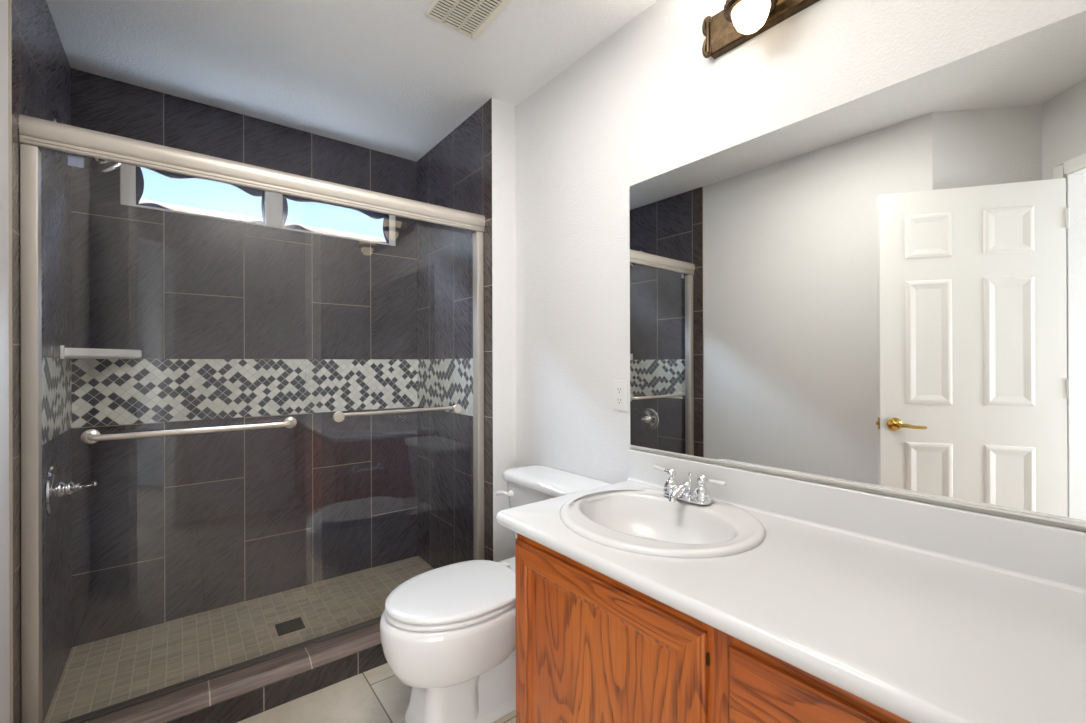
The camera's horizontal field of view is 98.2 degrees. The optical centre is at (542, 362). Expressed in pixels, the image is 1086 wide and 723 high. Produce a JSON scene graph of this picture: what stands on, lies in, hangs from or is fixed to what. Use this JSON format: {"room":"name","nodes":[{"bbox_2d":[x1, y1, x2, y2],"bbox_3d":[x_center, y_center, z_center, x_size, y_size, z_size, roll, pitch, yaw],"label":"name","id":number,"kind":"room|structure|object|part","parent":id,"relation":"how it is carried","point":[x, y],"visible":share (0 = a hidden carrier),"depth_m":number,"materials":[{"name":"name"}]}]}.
{"room":"bathroom","nodes":[
{"label":"bathroom","id":0,"kind":"room"},
{"bbox_2d":[0,0,71,722],"bbox_3d":[-1.406,0.000,1.136,0.116,2.490,2.283,0,0,-38],"label":"wall","id":1,"kind":"structure","parent":0,"point":[39,69],"depth_m":1.56,"materials":[{"name":"stone"}]},
{"bbox_2d":[45,466,97,515],"bbox_3d":[-1.678,0.449,1.687,0.124,0.174,0.174,0,0,-38],"label":"shower valve","id":2,"kind":"object","parent":1,"relation":"attached to","point":[55,489],"visible":1,"depth_m":1.64,"materials":[{"name":"silver metal"}]},
{"bbox_3d":[-1.669,0.449,1.694,0.102,0.056,0.056,0,0,-38],"label":"valve handle","id":3,"kind":"part","parent":2,"relation":"part of","materials":[{"name":"silver metal"}]},
{"bbox_2d":[53,118,120,172],"bbox_3d":[-1.713,-0.810,1.775,0.181,0.167,0.094,0,0,-38],"label":"sprayer","id":4,"kind":"object","parent":1,"relation":"attached to","point":[98,165],"visible":0.34,"depth_m":1.78,"materials":[{"name":"silver metal"}]},
{"bbox_2d":[71,68,417,646],"bbox_3d":[-1.386,-0.039,2.518,1.844,2.570,0.120,0,0,-38],"label":"wall","id":5,"kind":"structure","parent":0,"point":[232,323],"depth_m":2.31,"materials":[{"name":"tile"}]},
{"bbox_2d":[60,345,141,358],"bbox_3d":[-1.818,-0.041,1.950,0.226,0.052,0.249,0,0,-38],"label":"soap shelf","id":6,"kind":"object","parent":5,"relation":"attached to","point":[65,353],"visible":1,"depth_m":1.90,"materials":[{"name":"white ceramic"}]},
{"bbox_2d":[120,163,394,245],"bbox_3d":[-1.396,-0.827,2.478,1.234,0.251,0.056,0,0,-38],"label":"window","id":7,"kind":"structure","parent":5,"relation":"in","point":[274,206],"depth_m":2.43,"materials":[{"name":"white plastic"}]},
{"bbox_2d":[44,556,515,722],"bbox_3d":[-0.384,1.221,1.114,2.250,0.062,3.360,0,0,-38],"label":"floor","id":8,"kind":"structure","parent":0,"point":[102,673],"depth_m":1.94,"materials":[{"name":"tile"}]},
{"bbox_2d":[83,622,387,722],"bbox_3d":[-0.861,1.137,1.776,1.524,0.114,0.158,0,0,-38],"label":"shower curb","id":9,"kind":"object","parent":8,"relation":"on","point":[244,693],"visible":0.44,"depth_m":1.63,"materials":[{"name":"tile"}]},
{"bbox_2d":[275,617,304,635],"bbox_3d":[-1.144,1.190,2.126,0.106,0.005,0.106,0,0,-38],"label":"floor drain","id":10,"kind":"object","parent":8,"relation":"on","point":[286,627],"visible":1,"depth_m":2.12,"materials":[{"name":"grey metal"}]},
{"bbox_2d":[380,465,610,722],"bbox_3d":[-0.176,0.822,1.695,0.809,0.738,0.508,0,0,-39],"label":"toilet","id":11,"kind":"object","parent":8,"relation":"on","point":[448,632],"visible":0.7,"depth_m":1.50,"materials":[{"name":"white ceramic"}]},
{"bbox_3d":[-0.286,0.914,1.607,0.528,0.225,0.382,0,0,-39],"label":"bowl","id":12,"kind":"part","parent":11,"relation":"part of","materials":[{"name":"white ceramic"}]},
{"bbox_3d":[-0.297,0.792,1.599,0.466,0.017,0.374,0,0,-39],"label":"seat","id":13,"kind":"part","parent":11,"relation":"part of","materials":[{"name":"white plastic"}]},
{"bbox_3d":[-0.296,0.770,1.599,0.469,0.022,0.374,0,0,-39],"label":"lid","id":14,"kind":"part","parent":11,"relation":"part of","materials":[{"name":"white plastic"}]},
{"bbox_3d":[-0.162,0.543,1.959,0.092,0.032,0.030,0,0,41],"label":"flush lever","id":15,"kind":"part","parent":11,"relation":"part of","materials":[{"name":"white plastic"}]},
{"bbox_3d":[0.053,0.656,1.878,0.199,0.319,0.476,0,0,-39],"label":"tank","id":16,"kind":"part","parent":11,"relation":"part of","materials":[{"name":"white ceramic"}]},
{"bbox_3d":[0.050,0.474,1.877,0.226,0.044,0.508,0,0,-39],"label":"tank lid","id":17,"kind":"part","parent":11,"relation":"part of","materials":[{"name":"white ceramic"}]},
{"bbox_2d":[515,533,910,722],"bbox_3d":[0.610,0.821,0.892,0.581,0.734,1.503,0,0,-39],"label":"vanity cabinet","id":18,"kind":"object","parent":8,"relation":"on","point":[592,647],"visible":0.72,"depth_m":0.97,"materials":[{"name":"brown wood"}]},
{"bbox_3d":[0.106,0.778,1.067,0.012,0.483,0.478,0,0,-39],"label":"door","id":19,"kind":"part","parent":18,"relation":"part of","materials":[{"name":"brown wood"}]},
{"bbox_3d":[0.108,0.511,1.069,0.018,0.052,0.582,0,0,-39],"label":"rail","id":20,"kind":"part","parent":18,"relation":"part of","materials":[{"name":"brown wood"}]},
{"bbox_3d":[0.130,0.487,1.073,0.020,0.062,0.535,0,0,-39],"label":"frame rail","id":21,"kind":"part","parent":18,"relation":"part of","materials":[{"name":"brown wood"}]},
{"bbox_2d":[496,449,1085,722],"bbox_3d":[0.580,0.383,0.916,0.602,0.142,1.578,0,0,-39],"label":"countertop","id":22,"kind":"structure","parent":18,"relation":"on","point":[921,612],"depth_m":0.87,"materials":[{"name":"white stone"}]},
{"bbox_2d":[560,488,764,557],"bbox_3d":[0.307,0.483,1.278,0.507,0.150,0.545,0,0,-39],"label":"sink basin","id":23,"kind":"object","parent":22,"relation":"in","point":[636,520],"visible":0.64,"depth_m":1.34,"materials":[{"name":"white ceramic"}]},
{"bbox_2d":[653,465,725,504],"bbox_3d":[0.416,0.373,1.414,0.109,0.084,0.263,0,0,-39],"label":"sink faucet","id":24,"kind":"object","parent":22,"relation":"on","point":[683,491],"visible":1,"depth_m":1.39,"materials":[{"name":"silver metal"}]},
{"bbox_3d":[0.376,0.340,1.515,0.014,0.017,0.056,0,0,-32],"label":"lever","id":25,"kind":"part","parent":24,"relation":"part of","materials":[{"name":"white ceramic"}]},
{"bbox_3d":[0.402,0.368,1.473,0.052,0.072,0.052,0,0,-39],"label":"handle","id":26,"kind":"part","parent":24,"relation":"part of","materials":[{"name":"silver metal"}]},
{"bbox_3d":[0.412,0.388,1.411,0.098,0.053,0.036,0,0,-39],"label":"spout","id":27,"kind":"part","parent":24,"relation":"part of","materials":[{"name":"silver metal"}]},
{"bbox_3d":[0.436,0.405,1.430,0.056,0.013,0.160,0,0,-39],"label":"plate","id":28,"kind":"part","parent":24,"relation":"part of","materials":[{"name":"silver metal"}]},
{"bbox_3d":[0.470,0.367,1.388,0.052,0.072,0.052,0,0,-39],"label":"handle","id":29,"kind":"part","parent":24,"relation":"part of","materials":[{"name":"silver metal"}]},
{"bbox_3d":[0.499,0.342,1.347,0.014,0.014,0.055,0,0,-36],"label":"lever","id":30,"kind":"part","parent":24,"relation":"part of","materials":[{"name":"white ceramic"}]},
{"bbox_3d":[0.454,0.557,0.635,0.018,0.143,0.436,0,0,-39],"label":"drawer","id":31,"kind":"part","parent":18,"relation":"part of","materials":[{"name":"brown wood"}]},
{"bbox_3d":[0.470,0.485,0.647,0.020,0.062,0.410,0,0,-39],"label":"frame rail","id":32,"kind":"part","parent":18,"relation":"part of","materials":[{"name":"brown wood"}]},
{"bbox_2d":[46,0,657,161],"bbox_3d":[-0.450,-1.288,1.110,2.350,0.080,3.500,0,0,-38],"label":"ceiling","id":33,"kind":"structure","parent":0,"point":[385,76],"depth_m":1.89,"materials":[{"name":"white paint"}]},
{"bbox_2d":[425,0,511,39],"bbox_3d":[-0.257,-1.241,1.632,0.204,0.014,0.270,0,0,-38],"label":"ceiling vent","id":34,"kind":"object","parent":33,"relation":"in","point":[470,18],"visible":1,"depth_m":1.67,"materials":[{"name":"grey plastic"}]},
{"bbox_2d":[417,98,515,568],"bbox_3d":[-0.491,-0.002,2.650,0.134,2.490,1.006,0,0,-38],"label":"wall","id":35,"kind":"structure","parent":0,"point":[472,169],"depth_m":2.42,"materials":[{"name":"tile"}]},
{"bbox_2d":[18,114,484,722],"bbox_3d":[-0.897,0.185,1.820,1.522,1.794,0.065,0,0,-38],"label":"shower door frame","id":36,"kind":"object","parent":35,"relation":"attached to","point":[34,133],"visible":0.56,"depth_m":1.44,"materials":[{"name":"silver metal"}]},
{"bbox_2d":[81,404,461,517],"bbox_3d":[-0.902,0.213,1.827,1.447,1.730,0.133,0,0,-38],"label":"towel bar","id":37,"kind":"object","parent":36,"relation":"in","point":[89,436],"depth_m":1.64,"materials":[{"name":"silver metal"}]},
{"bbox_3d":[-0.630,0.213,2.053,0.740,1.730,0.006,0,0,-38],"label":"glass pane","id":38,"kind":"part","parent":37,"relation":"part of","materials":[{"name":"clear glass"}]},
{"bbox_2d":[515,0,1085,531],"bbox_3d":[0.386,-0.005,1.730,0.110,2.490,3.296,0,0,-39],"label":"wall","id":39,"kind":"structure","parent":0,"point":[646,102],"depth_m":1.74,"materials":[{"name":"white paint"}]},
{"bbox_2d":[613,380,627,410],"bbox_3d":[0.288,0.122,1.758,0.009,0.114,0.069,0,0,-38],"label":"wall outlet","id":40,"kind":"object","parent":39,"relation":"attached to","point":[620,387],"visible":1,"depth_m":1.75,"materials":[{"name":"white plastic"}]},
{"bbox_2d":[616,397,622,404],"bbox_3d":[0.286,0.141,1.756,0.002,0.029,0.033,0,0,-39],"label":"receptacle","id":41,"kind":"object","parent":40,"relation":"attached to","point":[619,400],"depth_m":1.76,"materials":[{"name":"grey plastic"}]},
{"bbox_2d":[616,386,622,393],"bbox_3d":[0.286,0.102,1.756,0.002,0.029,0.033,0,0,-39],"label":"receptacle","id":42,"kind":"object","parent":40,"relation":"attached to","point":[619,389],"depth_m":1.76,"materials":[{"name":"grey plastic"}]},
{"bbox_2d":[702,0,819,58],"bbox_3d":[0.747,-0.980,1.047,0.172,0.169,0.959,0,0,-39],"label":"vanity light","id":43,"kind":"object","parent":39,"relation":"attached to","point":[740,21],"visible":1,"depth_m":1.28,"materials":[{"name":"brown metal"}]},
{"bbox_3d":[0.558,-0.960,1.264,0.146,0.132,0.146,0,0,-39],"label":"lamp shade","id":44,"kind":"part","parent":43,"relation":"part of","materials":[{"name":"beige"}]},
{"bbox_3d":[0.557,-0.980,1.264,0.135,0.063,0.135,0,0,0],"label":"arm","id":45,"kind":"part","parent":43,"relation":"part of","materials":[{"name":"brown metal"}]},
{"bbox_2d":[627,449,1085,593],"bbox_3d":[0.803,0.367,1.095,0.029,0.110,1.578,0,0,-39],"label":"backsplash","id":46,"kind":"structure","parent":39,"relation":"attached to","point":[1055,556],"depth_m":1.07,"materials":[{"name":"white stone"}]},
{"bbox_2d":[629,10,1085,530],"bbox_3d":[0.804,-0.169,1.110,0.008,0.957,1.556,0,0,-39],"label":"wall mirror","id":47,"kind":"object","parent":39,"relation":"attached to","point":[882,291],"visible":1,"depth_m":1.09,"materials":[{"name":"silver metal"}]},
{"label":"outside","id":48,"kind":"structure","parent":0,"visible":0},
{"bbox_3d":[-5.428,3.868,10.312,28.000,0.100,17.020,0,0,-38],"label":"ground","id":49,"kind":"structure","parent":48,"visible":0},
{"bbox_2d":[139,199,385,241],"bbox_3d":[-3.896,0.704,8.361,12.053,6.214,6.000,0,0,-38],"label":"house","id":50,"kind":"structure","parent":49,"relation":"on","point":[178,207],"depth_m":7.54,"materials":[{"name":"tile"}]}
]}

